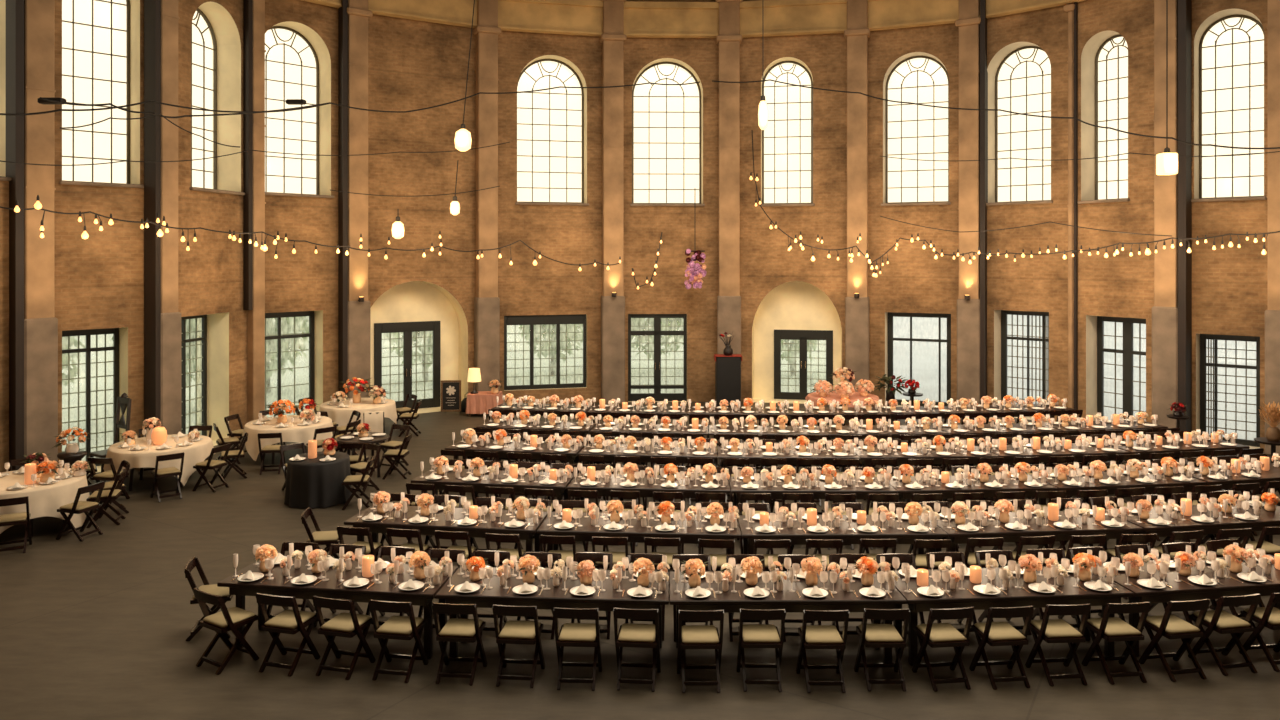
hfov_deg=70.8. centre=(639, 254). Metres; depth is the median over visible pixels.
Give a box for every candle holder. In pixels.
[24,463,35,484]
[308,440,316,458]
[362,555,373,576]
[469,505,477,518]
[510,464,517,478]
[530,435,536,446]
[550,469,556,479]
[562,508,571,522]
[587,466,594,480]
[599,399,604,408]
[622,402,627,408]
[672,400,677,409]
[692,418,697,428]
[695,403,699,409]
[760,512,768,525]
[766,442,772,451]
[770,401,775,410]
[793,401,798,410]
[807,508,816,525]
[857,510,865,524]
[866,419,872,429]
[894,421,899,429]
[901,442,907,451]
[914,400,919,409]
[917,569,927,586]
[938,402,943,409]
[941,471,948,482]
[967,438,973,450]
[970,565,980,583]
[999,438,1005,449]
[1032,437,1039,449]
[1048,503,1058,520]
[1064,440,1071,448]
[1086,415,1092,425]
[1095,507,1104,520]
[1097,438,1103,447]
[1113,414,1119,424]
[1156,436,1161,444]
[1181,498,1191,515]
[1184,432,1191,443]
[1211,433,1218,442]
[1231,459,1240,472]
[1260,456,1268,470]
[1274,553,1279,569]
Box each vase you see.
[260,557,271,571]
[280,557,293,575]
[291,550,303,568]
[311,562,320,572]
[332,560,345,579]
[342,551,355,569]
[377,503,384,513]
[386,563,399,582]
[393,503,401,517]
[394,555,408,573]
[400,498,409,512]
[414,564,424,579]
[420,506,429,515]
[433,565,445,584]
[437,465,443,474]
[439,557,451,575]
[442,505,451,520]
[447,499,457,514]
[453,465,461,477]
[470,568,479,580]
[473,468,480,476]
[478,435,485,445]
[484,432,490,442]
[487,466,494,478]
[487,506,497,521]
[492,462,500,474]
[493,501,504,516]
[496,566,508,585]
[502,559,513,577]
[506,415,509,424]
[512,436,520,447]
[516,508,525,519]
[522,569,534,583]
[527,467,533,480]
[533,416,536,425]
[533,464,540,476]
[533,508,540,523]
[535,502,545,517]
[544,438,552,448]
[550,567,561,586]
[553,559,565,578]
[563,469,568,481]
[565,465,572,477]
[574,439,579,449]
[576,436,582,446]
[580,572,591,584]
[587,503,596,517]
[588,416,594,425]
[589,510,595,525]
[604,465,613,478]
[605,469,610,482]
[610,440,616,450]
[610,510,619,522]
[610,569,618,588]
[613,561,625,575]
[614,437,621,447]
[618,418,623,428]
[626,473,634,481]
[634,504,642,519]
[635,401,639,409]
[637,571,648,586]
[638,511,646,526]
[645,440,651,450]
[645,467,652,479]
[647,471,653,483]
[648,419,652,428]
[657,562,670,580]
[659,571,668,590]
[661,512,670,523]
[666,474,674,482]
[676,420,681,429]
[678,441,685,452]
[684,472,690,484]
[685,511,693,526]
[687,467,694,480]
[687,506,696,520]
[688,573,700,587]
[705,474,712,482]
[709,442,716,452]
[710,513,719,524]
[720,563,732,582]
[721,468,728,476]
[722,571,731,590]
[724,473,729,485]
[728,506,739,517]
[732,512,739,527]
[743,475,750,482]
[745,569,757,585]
[748,442,755,452]
[760,469,770,481]
[764,421,768,430]
[766,472,773,485]
[769,561,783,570]
[777,571,786,590]
[779,507,788,522]
[784,442,789,453]
[784,474,792,483]
[785,512,795,527]
[794,421,798,430]
[800,468,808,480]
[805,570,817,585]
[808,473,816,485]
[817,442,823,453]
[818,439,824,450]
[825,474,832,483]
[826,562,840,576]
[832,506,844,516]
[834,511,842,526]
[839,571,853,590]
[847,472,853,484]
[853,421,859,430]
[861,570,873,585]
[865,476,872,483]
[876,418,881,427]
[877,468,886,481]
[877,505,887,512]
[878,562,890,580]
[879,439,886,449]
[882,421,887,430]
[883,473,890,485]
[886,511,896,526]
[887,442,892,452]
[889,571,898,590]
[902,474,910,483]
[905,418,911,427]
[909,513,918,524]
[912,420,916,430]
[920,468,929,481]
[922,442,928,453]
[922,505,932,520]
[929,472,935,484]
[931,418,937,427]
[931,512,939,527]
[938,561,951,579]
[949,570,959,589]
[955,441,962,451]
[955,468,964,480]
[955,512,964,524]
[967,472,974,484]
[969,420,973,429]
[971,505,982,520]
[977,438,985,448]
[980,472,988,481]
[982,510,989,525]
[983,442,991,452]
[985,558,997,568]
[989,417,995,426]
[999,466,1008,479]
[999,510,1009,522]
[999,568,1012,587]
[1005,471,1011,483]
[1012,437,1018,447]
[1018,440,1025,451]
[1018,471,1027,481]
[1023,568,1036,583]
[1024,504,1034,518]
[1030,466,1038,478]
[1032,509,1044,524]
[1036,397,1041,405]
[1039,470,1047,482]
[1045,558,1058,576]
[1055,439,1061,450]
[1057,473,1066,480]
[1057,566,1068,585]
[1065,501,1075,516]
[1067,464,1075,476]
[1070,415,1076,424]
[1076,436,1083,446]
[1078,566,1090,581]
[1079,508,1090,523]
[1081,418,1086,427]
[1081,438,1089,449]
[1083,469,1090,481]
[1092,555,1101,574]
[1093,469,1102,479]
[1094,414,1101,423]
[1102,435,1110,445]
[1103,564,1117,583]
[1105,501,1117,515]
[1110,464,1117,476]
[1113,438,1117,448]
[1114,467,1123,479]
[1118,507,1129,521]
[1119,413,1125,422]
[1129,566,1139,576]
[1130,468,1138,477]
[1136,434,1141,444]
[1140,462,1147,474]
[1140,509,1149,518]
[1143,553,1159,563]
[1155,499,1165,513]
[1155,560,1169,578]
[1156,466,1163,478]
[1165,432,1172,442]
[1165,467,1172,475]
[1170,503,1180,518]
[1171,435,1176,445]
[1173,461,1180,473]
[1179,566,1190,575]
[1184,465,1190,477]
[1191,431,1198,441]
[1193,551,1207,561]
[1199,497,1209,511]
[1200,466,1208,474]
[1213,502,1221,517]
[1216,430,1224,440]
[1217,559,1228,577]
[1221,504,1232,512]
[1227,463,1234,475]
[1229,560,1241,572]
[1230,433,1237,443]
[1234,494,1243,508]
[1237,457,1246,469]
[1246,548,1259,566]
[1249,499,1262,514]
[1256,460,1263,472]
[1261,555,1274,573]
[1264,502,1275,511]
[1265,427,1279,441]
[1271,455,1279,466]
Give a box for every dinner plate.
[7,485,27,489]
[38,480,58,484]
[55,474,72,478]
[237,572,263,580]
[289,457,304,460]
[291,575,316,583]
[320,457,335,461]
[340,436,353,438]
[343,578,368,586]
[359,437,372,440]
[362,515,382,520]
[372,433,385,435]
[398,581,423,589]
[408,517,428,522]
[425,475,441,479]
[454,583,479,592]
[456,444,470,447]
[456,519,476,524]
[462,477,478,480]
[486,423,498,425]
[489,445,502,448]
[501,478,517,482]
[504,521,524,526]
[512,584,537,593]
[514,424,526,426]
[521,447,535,450]
[539,480,556,484]
[541,425,553,427]
[554,448,568,451]
[554,522,573,528]
[569,426,581,428]
[570,586,594,595]
[580,481,596,485]
[589,449,603,452]
[599,427,612,429]
[603,523,623,529]
[620,482,636,486]
[623,450,637,453]
[627,587,652,596]
[629,428,640,430]
[655,524,675,530]
[657,450,671,453]
[658,428,670,431]
[661,483,677,487]
[685,588,710,597]
[687,429,699,431]
[693,451,706,454]
[701,483,718,488]
[705,514,722,518]
[705,525,725,531]
[717,429,729,432]
[727,452,742,455]
[738,572,761,577]
[741,484,758,488]
[744,588,768,597]
[747,430,759,432]
[752,514,759,519]
[755,526,775,532]
[762,452,776,455]
[777,430,789,432]
[782,484,799,488]
[798,452,812,455]
[802,587,827,597]
[807,430,819,432]
[807,526,827,532]
[824,484,841,488]
[833,452,847,455]
[836,430,849,432]
[846,513,866,519]
[857,525,878,531]
[859,587,885,596]
[865,484,882,488]
[866,430,879,432]
[867,452,882,455]
[895,430,908,432]
[895,513,908,518]
[898,569,916,576]
[902,452,917,455]
[905,484,923,488]
[907,525,928,531]
[917,586,943,595]
[924,429,937,432]
[936,452,951,455]
[939,513,955,518]
[945,483,963,487]
[952,567,969,575]
[954,429,967,431]
[957,524,978,530]
[971,451,986,454]
[973,585,1000,594]
[982,428,995,431]
[984,482,1002,487]
[1003,566,1024,573]
[1004,451,1019,454]
[1005,523,1026,529]
[1010,428,1023,430]
[1024,482,1042,486]
[1028,583,1055,592]
[1036,450,1052,453]
[1038,427,1050,429]
[1054,522,1075,527]
[1063,481,1081,485]
[1065,426,1078,429]
[1069,449,1084,452]
[1084,581,1111,590]
[1092,425,1105,428]
[1099,479,1118,483]
[1101,448,1117,451]
[1101,520,1123,526]
[1103,562,1124,570]
[1117,424,1130,427]
[1132,447,1148,449]
[1135,478,1154,482]
[1137,579,1165,588]
[1143,423,1156,426]
[1147,519,1170,524]
[1153,559,1174,567]
[1162,445,1178,448]
[1172,477,1190,480]
[1188,576,1216,584]
[1191,516,1214,522]
[1192,444,1208,447]
[1207,475,1226,479]
[1220,442,1236,445]
[1234,514,1257,519]
[1237,573,1266,581]
[1241,473,1260,476]
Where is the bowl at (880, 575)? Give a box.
[877,571,884,582]
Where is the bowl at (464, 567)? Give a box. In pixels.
[462,559,466,569]
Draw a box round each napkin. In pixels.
[11,482,22,488]
[46,477,56,483]
[59,472,69,477]
[240,571,253,579]
[274,553,284,561]
[294,573,308,582]
[327,555,336,563]
[347,576,361,585]
[364,512,374,519]
[377,558,387,565]
[402,579,415,588]
[411,514,421,521]
[427,473,435,478]
[429,560,436,567]
[459,581,473,590]
[460,517,471,523]
[465,474,473,479]
[504,476,514,481]
[507,519,517,525]
[518,583,533,592]
[541,477,549,483]
[558,520,569,527]
[574,584,588,593]
[583,479,592,484]
[607,521,618,528]
[623,479,632,485]
[632,586,646,594]
[659,522,671,529]
[664,480,673,486]
[692,586,706,595]
[706,481,715,487]
[710,523,721,530]
[745,482,755,487]
[751,586,764,595]
[759,524,771,531]
[785,482,795,487]
[799,568,806,575]
[809,586,823,595]
[814,523,825,530]
[830,482,839,487]
[862,523,873,530]
[866,586,880,595]
[871,482,880,487]
[909,565,916,574]
[912,482,921,487]
[915,523,925,530]
[927,585,940,594]
[952,481,960,486]
[954,564,967,573]
[965,522,976,529]
[983,583,997,592]
[991,480,1000,486]
[1012,521,1023,528]
[1030,479,1039,485]
[1038,581,1052,590]
[1062,520,1073,526]
[1069,478,1079,484]
[1093,580,1107,588]
[1106,477,1115,482]
[1109,518,1120,525]
[1142,476,1151,481]
[1147,577,1162,586]
[1155,516,1167,523]
[1178,474,1188,479]
[1198,574,1213,583]
[1199,514,1211,520]
[1214,473,1224,478]
[1242,512,1254,518]
[1248,470,1257,475]
[1248,571,1262,580]
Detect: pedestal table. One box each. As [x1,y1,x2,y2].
[902,392,922,423]
[1166,414,1189,457]
[1254,437,1279,462]
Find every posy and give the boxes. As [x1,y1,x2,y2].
[253,544,277,571]
[308,549,329,572]
[371,491,389,513]
[406,550,430,579]
[415,493,433,515]
[432,456,448,474]
[463,428,475,444]
[465,556,487,580]
[470,457,484,476]
[492,411,501,422]
[495,429,506,445]
[504,393,513,405]
[511,496,530,519]
[516,554,539,583]
[518,410,529,423]
[525,396,534,406]
[546,413,556,425]
[549,395,558,406]
[561,434,571,447]
[573,395,583,407]
[574,412,586,425]
[574,560,595,584]
[594,434,604,448]
[601,415,612,426]
[604,500,625,522]
[623,462,638,481]
[624,436,636,449]
[628,557,654,586]
[630,415,640,427]
[645,397,654,408]
[656,501,675,523]
[661,416,671,427]
[661,437,672,450]
[663,463,681,482]
[681,559,708,587]
[693,437,705,450]
[702,463,716,482]
[704,502,725,524]
[717,417,727,428]
[719,399,728,409]
[729,438,741,451]
[740,467,753,482]
[741,556,763,585]
[742,398,753,410]
[746,415,756,429]
[777,415,787,429]
[780,465,795,483]
[796,436,809,451]
[800,557,826,585]
[806,417,816,429]
[815,398,827,410]
[819,464,837,483]
[832,438,846,451]
[833,415,844,429]
[840,397,850,410]
[854,556,878,585]
[862,467,875,483]
[864,398,873,410]
[864,435,876,451]
[889,399,898,409]
[899,464,914,483]
[904,502,923,524]
[921,417,931,429]
[932,435,945,451]
[948,415,961,429]
[951,501,969,524]
[959,398,968,408]
[976,416,985,427]
[976,463,992,481]
[981,396,991,408]
[993,499,1013,522]
[1001,395,1013,407]
[1004,416,1014,427]
[1012,462,1030,481]
[1015,554,1042,583]
[1027,396,1034,407]
[1033,413,1045,427]
[1047,394,1056,406]
[1055,464,1069,480]
[1061,414,1070,426]
[1072,552,1095,581]
[1087,460,1107,479]
[1120,553,1143,576]
[1123,430,1137,446]
[1124,459,1142,477]
[1136,499,1152,518]
[1137,412,1147,423]
[1161,457,1178,475]
[1171,551,1195,575]
[1193,456,1214,474]
[1218,494,1237,512]
[1221,544,1248,572]
[1260,492,1279,511]
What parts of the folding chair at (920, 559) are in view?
seat frame, rail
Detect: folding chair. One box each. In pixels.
[0,496,31,552]
[9,458,40,470]
[56,481,104,541]
[85,464,96,492]
[86,468,126,527]
[87,457,129,502]
[94,460,129,518]
[138,428,154,474]
[150,452,183,501]
[184,557,233,640]
[188,425,211,470]
[192,443,230,492]
[193,588,258,674]
[213,423,240,463]
[220,432,247,480]
[224,414,246,452]
[255,593,319,676]
[258,433,285,474]
[259,409,285,444]
[267,542,318,618]
[280,443,305,490]
[298,397,316,410]
[301,507,342,558]
[306,426,336,447]
[312,596,375,679]
[313,544,365,626]
[315,411,337,433]
[335,410,360,451]
[335,419,360,454]
[336,526,383,561]
[340,443,368,486]
[342,455,373,509]
[350,443,380,495]
[363,412,384,444]
[363,546,414,629]
[369,599,428,682]
[380,424,409,469]
[380,493,417,546]
[382,433,411,479]
[386,528,431,562]
[394,394,417,430]
[398,399,421,436]
[406,483,442,536]
[418,549,465,627]
[421,495,461,559]
[432,602,486,685]
[434,530,478,561]
[439,459,468,505]
[440,449,466,494]
[445,485,479,507]
[467,432,493,460]
[468,550,509,630]
[470,497,505,560]
[473,427,495,460]
[473,451,501,497]
[474,461,504,506]
[485,486,519,509]
[485,533,525,566]
[488,409,511,439]
[492,604,544,687]
[499,433,524,461]
[504,429,527,461]
[507,452,532,498]
[511,410,530,439]
[511,462,539,507]
[514,499,550,566]
[517,552,561,638]
[524,488,554,511]
[528,434,555,465]
[529,430,555,463]
[535,411,558,442]
[539,535,575,567]
[541,454,566,499]
[547,463,576,508]
[553,607,601,690]
[559,431,582,463]
[559,500,590,563]
[560,411,579,442]
[560,436,586,466]
[568,489,599,544]
[571,552,612,638]
[579,455,604,500]
[584,464,608,510]
[586,412,605,442]
[590,432,614,468]
[592,537,627,570]
[593,437,615,473]
[602,501,636,568]
[610,490,640,545]
[611,413,630,442]
[613,608,660,691]
[615,456,639,502]
[620,432,642,464]
[620,465,647,511]
[623,437,646,474]
[625,553,664,640]
[637,413,656,444]
[644,537,680,597]
[651,457,676,501]
[651,502,683,564]
[652,433,673,470]
[653,492,682,546]
[656,438,680,465]
[658,466,685,511]
[662,414,682,418]
[672,554,712,641]
[677,610,723,692]
[681,433,703,471]
[687,458,712,504]
[689,414,708,445]
[690,438,713,474]
[695,492,725,548]
[697,467,723,502]
[698,539,733,570]
[699,502,728,553]
[714,414,733,444]
[714,434,736,474]
[719,439,742,484]
[723,458,749,502]
[726,554,768,641]
[729,467,757,505]
[736,609,784,691]
[737,493,770,548]
[737,503,772,553]
[740,414,760,444]
[743,434,766,472]
[752,439,777,472]
[752,539,790,570]
[759,458,786,502]
[766,415,786,445]
[767,467,796,512]
[774,435,797,468]
[778,555,820,641]
[782,493,812,548]
[784,503,820,566]
[787,439,810,473]
[790,415,813,446]
[795,459,822,505]
[796,610,848,692]
[803,435,827,468]
[805,539,842,570]
[807,467,836,514]
[817,414,838,425]
[818,439,841,474]
[821,494,855,549]
[829,554,871,634]
[831,503,868,570]
[833,459,859,502]
[835,435,861,471]
[843,414,863,446]
[844,467,873,512]
[845,439,875,467]
[854,608,909,690]
[858,539,896,570]
[863,459,896,502]
[864,414,889,445]
[864,494,898,549]
[870,435,891,471]
[876,553,924,633]
[877,439,905,471]
[877,467,910,502]
[878,502,916,566]
[895,414,915,446]
[898,435,921,467]
[901,459,933,501]
[904,493,942,513]
[908,539,950,569]
[911,439,941,466]
[912,607,974,691]
[913,466,948,512]
[918,413,939,444]
[918,501,958,553]
[926,552,976,631]
[929,434,951,470]
[941,458,968,501]
[942,438,973,470]
[944,413,964,445]
[950,492,983,548]
[951,466,985,501]
[958,537,1003,567]
[959,434,982,465]
[962,500,1006,565]
[964,413,989,445]
[969,606,1033,689]
[970,457,1003,500]
[972,438,998,472]
[975,550,1031,634]
[985,491,1024,511]
[988,412,1014,444]
[988,465,1023,511]
[990,433,1012,463]
[1004,437,1034,472]
[1007,535,1055,565]
[1008,499,1047,550]
[1010,432,1041,464]
[1012,411,1037,443]
[1013,457,1039,498]
[1021,464,1054,504]
[1023,491,1065,545]
[1025,604,1090,685]
[1026,549,1080,630]
[1032,436,1065,464]
[1039,456,1074,499]
[1040,432,1069,468]
[1042,410,1061,443]
[1051,498,1093,549]
[1053,463,1088,509]
[1055,410,1082,442]
[1057,535,1106,564]
[1062,435,1092,467]
[1063,490,1107,544]
[1067,431,1099,466]
[1068,547,1125,621]
[1080,455,1107,497]
[1082,602,1150,684]
[1088,462,1125,506]
[1088,497,1137,561]
[1090,434,1122,463]
[1099,487,1144,533]
[1104,430,1125,461]
[1104,454,1140,497]
[1105,534,1156,599]
[1114,544,1171,628]
[1117,433,1148,460]
[1122,461,1158,501]
[1130,495,1174,559]
[1132,428,1152,460]
[1137,452,1173,494]
[1138,599,1209,681]
[1145,432,1178,459]
[1146,428,1179,466]
[1151,486,1183,540]
[1152,459,1176,500]
[1154,530,1204,559]
[1162,542,1216,624]
[1166,451,1204,468]
[1171,493,1214,554]
[1172,431,1209,464]
[1179,485,1221,539]
[1184,457,1221,494]
[1188,594,1260,675]
[1194,449,1234,490]
[1200,528,1251,557]
[1206,539,1264,617]
[1209,491,1254,541]
[1216,456,1251,494]
[1217,483,1259,537]
[1226,448,1263,492]
[1239,593,1279,671]
[1241,527,1279,555]
[1244,481,1279,505]
[1248,454,1279,494]
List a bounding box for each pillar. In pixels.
[6,0,57,470]
[144,0,180,436]
[243,0,265,422]
[338,0,371,398]
[473,0,500,390]
[600,0,626,404]
[715,0,742,353]
[844,0,870,392]
[955,0,987,405]
[1064,2,1077,420]
[1152,0,1191,439]
[1265,0,1279,455]
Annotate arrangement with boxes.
[21,452,50,477]
[36,460,61,482]
[51,427,93,453]
[67,461,90,476]
[119,430,139,445]
[142,417,162,442]
[186,430,199,441]
[265,400,298,422]
[296,398,319,416]
[297,409,317,422]
[321,438,337,455]
[329,391,347,405]
[338,377,373,402]
[355,423,370,437]
[366,385,387,403]
[488,380,501,393]
[718,332,733,355]
[811,380,834,396]
[829,367,855,392]
[833,381,854,397]
[855,379,873,396]
[874,374,906,420]
[905,379,919,393]
[1167,402,1186,416]
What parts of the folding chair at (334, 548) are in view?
rail, leg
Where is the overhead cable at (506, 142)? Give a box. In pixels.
[0,142,508,165]
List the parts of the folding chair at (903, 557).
rail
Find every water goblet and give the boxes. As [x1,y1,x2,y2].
[265,558,272,575]
[307,552,311,569]
[317,560,324,578]
[358,554,364,572]
[370,563,377,581]
[383,503,388,516]
[424,566,431,583]
[429,505,434,518]
[462,559,468,576]
[464,501,469,514]
[477,507,482,521]
[479,568,485,586]
[506,464,509,475]
[509,503,515,517]
[515,561,521,578]
[524,509,530,523]
[526,435,529,444]
[537,568,543,586]
[545,465,549,476]
[555,504,561,518]
[556,469,560,481]
[568,439,572,449]
[570,561,577,579]
[573,510,578,524]
[581,467,585,478]
[590,437,593,447]
[592,570,599,588]
[595,471,600,482]
[603,506,608,519]
[620,467,624,479]
[622,511,627,525]
[629,563,635,581]
[634,471,639,483]
[636,441,640,450]
[648,571,655,589]
[654,506,658,520]
[657,439,661,448]
[660,468,664,479]
[673,512,678,526]
[676,472,680,484]
[681,564,688,582]
[691,439,694,449]
[700,469,704,480]
[701,507,706,521]
[705,572,713,590]
[715,473,720,485]
[723,513,728,527]
[735,564,742,582]
[737,469,740,481]
[749,508,754,522]
[754,473,759,485]
[762,571,769,589]
[769,513,775,527]
[774,443,778,452]
[777,469,780,481]
[792,563,799,581]
[796,473,801,485]
[799,508,804,521]
[808,443,812,453]
[820,571,827,589]
[822,513,828,527]
[836,473,841,485]
[844,443,848,453]
[846,508,852,522]
[848,564,855,582]
[871,512,877,526]
[877,443,881,452]
[877,474,882,485]
[877,571,884,589]
[894,470,898,481]
[896,507,902,521]
[901,563,909,580]
[911,443,915,452]
[916,473,920,484]
[921,512,927,526]
[932,570,940,588]
[941,507,947,521]
[945,442,949,451]
[955,472,960,483]
[955,562,962,579]
[968,511,974,525]
[980,442,984,451]
[987,568,995,586]
[988,506,994,520]
[992,439,996,449]
[995,472,1000,483]
[1008,560,1015,578]
[1010,468,1014,479]
[1012,441,1016,450]
[1016,510,1023,524]
[1033,471,1038,479]
[1034,504,1040,518]
[1043,567,1051,585]
[1044,440,1048,449]
[1046,467,1051,478]
[1061,558,1069,576]
[1065,509,1071,522]
[1070,470,1075,477]
[1075,440,1080,448]
[1082,503,1088,517]
[1097,566,1105,583]
[1107,469,1112,476]
[1108,439,1112,447]
[1111,508,1117,518]
[1111,557,1119,574]
[1119,464,1124,475]
[1127,502,1133,515]
[1138,437,1143,446]
[1142,467,1147,475]
[1147,563,1155,577]
[1155,505,1162,518]
[1161,554,1169,571]
[1167,436,1172,444]
[1168,499,1174,506]
[1178,466,1184,474]
[1196,560,1204,575]
[1197,435,1201,443]
[1197,503,1204,515]
[1207,551,1215,568]
[1209,497,1216,502]
[1212,464,1218,474]
[1224,434,1229,442]
[1242,501,1248,511]
[1245,462,1251,472]
[1245,557,1254,572]
[1251,458,1256,468]
[1252,495,1258,508]
[1257,548,1265,564]
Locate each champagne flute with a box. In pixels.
[233,553,237,576]
[286,555,291,578]
[289,543,293,564]
[338,558,343,581]
[339,547,343,557]
[357,498,361,516]
[391,548,395,562]
[393,560,398,583]
[402,501,406,519]
[420,461,423,476]
[445,495,448,505]
[445,551,448,562]
[447,562,452,586]
[451,502,454,520]
[452,432,454,445]
[458,463,461,478]
[491,496,494,505]
[494,552,498,575]
[495,464,498,480]
[498,504,501,523]
[503,564,508,588]
[534,466,537,481]
[547,506,550,525]
[548,554,552,577]
[549,436,551,449]
[562,566,566,590]
[574,467,576,483]
[584,498,588,517]
[595,507,599,526]
[603,555,607,578]
[614,468,616,484]
[617,567,622,591]
[632,499,635,518]
[646,508,650,527]
[653,468,657,484]
[662,555,666,567]
[674,568,679,592]
[681,501,684,510]
[687,439,689,453]
[694,470,697,485]
[696,509,700,528]
[712,556,716,579]
[731,568,736,592]
[734,470,736,486]
[746,509,749,528]
[756,440,758,453]
[768,556,772,570]
[773,470,776,486]
[775,502,778,520]
[789,567,794,591]
[798,510,801,529]
[816,470,819,486]
[822,556,826,570]
[824,501,827,512]
[847,567,851,591]
[848,510,851,529]
[855,470,858,486]
[873,502,876,512]
[880,556,884,568]
[897,470,900,486]
[897,509,901,529]
[904,568,910,592]
[929,554,934,577]
[936,470,939,485]
[947,508,950,527]
[959,565,964,589]
[966,500,969,518]
[975,469,978,485]
[985,553,990,575]
[995,508,999,527]
[1013,499,1017,517]
[1014,468,1017,484]
[1015,564,1020,587]
[1038,552,1042,575]
[1043,506,1047,525]
[1054,467,1057,483]
[1057,497,1060,515]
[1062,437,1064,450]
[1073,563,1078,587]
[1090,466,1093,482]
[1092,505,1096,524]
[1095,437,1097,450]
[1105,496,1108,514]
[1124,561,1130,585]
[1126,435,1128,448]
[1126,465,1129,480]
[1137,503,1141,522]
[1138,548,1143,570]
[1147,495,1151,513]
[1154,434,1157,447]
[1162,464,1166,479]
[1175,558,1180,581]
[1181,501,1185,519]
[1185,433,1188,446]
[1186,545,1191,567]
[1199,462,1203,478]
[1212,431,1215,444]
[1223,499,1227,517]
[1225,555,1230,578]
[1234,460,1237,475]
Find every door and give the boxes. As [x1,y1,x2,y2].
[62,328,118,467]
[181,315,206,435]
[265,311,313,416]
[374,321,439,408]
[628,314,686,400]
[774,330,832,399]
[888,312,950,405]
[1001,310,1048,416]
[1097,316,1145,419]
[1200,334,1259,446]
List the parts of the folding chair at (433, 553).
rail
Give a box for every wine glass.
[4,463,9,474]
[31,474,36,486]
[57,468,62,480]
[253,544,259,564]
[266,558,273,579]
[305,546,312,565]
[322,559,329,580]
[355,548,361,568]
[370,493,375,508]
[375,562,381,583]
[387,502,392,518]
[406,551,412,572]
[427,566,434,587]
[429,457,433,470]
[432,504,438,520]
[444,464,448,478]
[457,554,463,574]
[461,496,466,512]
[466,459,470,472]
[481,505,486,522]
[482,465,486,479]
[485,567,492,588]
[503,461,507,474]
[506,436,510,447]
[506,498,511,514]
[510,555,516,576]
[520,468,525,481]
[528,508,533,525]
[538,437,542,448]
[540,462,544,475]
[543,568,550,589]
[553,500,558,516]
[559,468,563,482]
[566,556,572,577]
[572,438,575,450]
[576,509,582,526]
[577,463,581,476]
[586,435,590,446]
[598,569,605,591]
[599,501,605,517]
[600,470,605,484]
[606,439,609,451]
[616,463,620,477]
[622,557,628,578]
[627,510,633,527]
[640,470,644,484]
[641,440,645,452]
[649,502,654,518]
[655,571,662,593]
[672,559,679,579]
[679,511,685,528]
[680,471,684,485]
[695,465,700,479]
[695,503,700,519]
[714,571,721,593]
[721,472,725,486]
[728,512,733,529]
[728,558,735,575]
[743,503,748,519]
[744,442,747,454]
[760,472,765,486]
[770,570,776,592]
[771,466,775,479]
[777,512,782,529]
[779,442,783,454]
[784,557,790,578]
[791,503,796,519]
[802,472,806,486]
[811,466,816,480]
[814,442,818,454]
[828,511,833,528]
[829,571,836,593]
[839,504,844,520]
[840,558,846,578]
[842,472,847,486]
[849,442,853,454]
[850,466,854,480]
[880,512,885,529]
[884,442,887,454]
[884,472,889,486]
[885,570,892,592]
[887,466,891,472]
[889,503,894,520]
[892,557,899,577]
[917,442,921,454]
[924,472,928,486]
[926,465,931,479]
[929,511,934,528]
[934,503,939,519]
[942,570,949,591]
[944,556,951,569]
[951,441,955,453]
[963,471,967,485]
[964,465,968,471]
[977,510,983,527]
[980,501,985,509]
[995,419,999,430]
[999,555,1005,567]
[999,568,1006,589]
[1002,470,1006,484]
[1019,440,1022,452]
[1024,509,1030,526]
[1026,500,1031,507]
[1039,464,1043,477]
[1041,470,1046,484]
[1049,553,1056,558]
[1050,418,1054,428]
[1050,439,1054,451]
[1051,565,1058,587]
[1072,508,1078,524]
[1074,462,1078,475]
[1074,499,1079,516]
[1077,468,1082,482]
[1082,438,1086,450]
[1099,551,1106,565]
[1108,565,1116,586]
[1115,438,1119,449]
[1115,468,1120,481]
[1117,498,1123,514]
[1120,506,1126,523]
[1145,460,1150,473]
[1146,436,1150,448]
[1151,466,1157,480]
[1151,548,1158,568]
[1157,495,1163,511]
[1160,562,1167,583]
[1165,505,1172,521]
[1175,435,1179,446]
[1179,458,1184,465]
[1189,465,1194,479]
[1198,546,1205,565]
[1204,434,1208,445]
[1207,502,1213,518]
[1211,559,1219,580]
[1222,463,1227,476]
[1243,491,1249,507]
[1245,544,1253,554]
[1252,500,1259,516]
[1254,461,1259,474]
[1258,556,1267,577]
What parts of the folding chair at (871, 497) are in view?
rail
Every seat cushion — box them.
[0,512,26,522]
[60,501,98,510]
[88,489,120,497]
[93,470,122,477]
[98,481,123,489]
[153,467,180,474]
[193,584,229,598]
[195,460,224,466]
[203,607,254,627]
[217,437,239,442]
[221,450,242,456]
[232,429,243,433]
[261,445,280,450]
[264,609,314,628]
[307,531,337,541]
[317,439,324,445]
[321,612,370,631]
[337,426,355,430]
[343,475,368,482]
[349,455,366,461]
[350,462,372,469]
[352,541,381,553]
[376,615,423,634]
[380,441,402,446]
[384,450,407,454]
[396,407,413,411]
[400,413,417,416]
[400,543,428,551]
[439,618,482,636]
[447,545,475,557]
[455,499,472,507]
[498,548,525,560]
[498,620,540,638]
[531,503,552,511]
[549,550,572,562]
[559,623,595,641]
[572,505,598,511]
[596,552,624,563]
[618,623,654,642]
[650,552,677,564]
[682,625,718,643]
[704,554,725,566]
[742,511,764,514]
[743,624,779,642]
[757,554,784,566]
[800,625,842,643]
[808,554,836,566]
[858,624,903,641]
[864,508,889,514]
[866,554,891,565]
[915,554,941,566]
[917,623,965,641]
[963,552,985,564]
[974,621,1025,640]
[1011,551,1045,562]
[1031,619,1082,637]
[1088,617,1140,635]
[1106,549,1144,560]
[1146,615,1199,633]
[1154,546,1192,558]
[1193,610,1249,628]
[1200,544,1223,555]
[1241,541,1279,552]
[1244,607,1279,624]

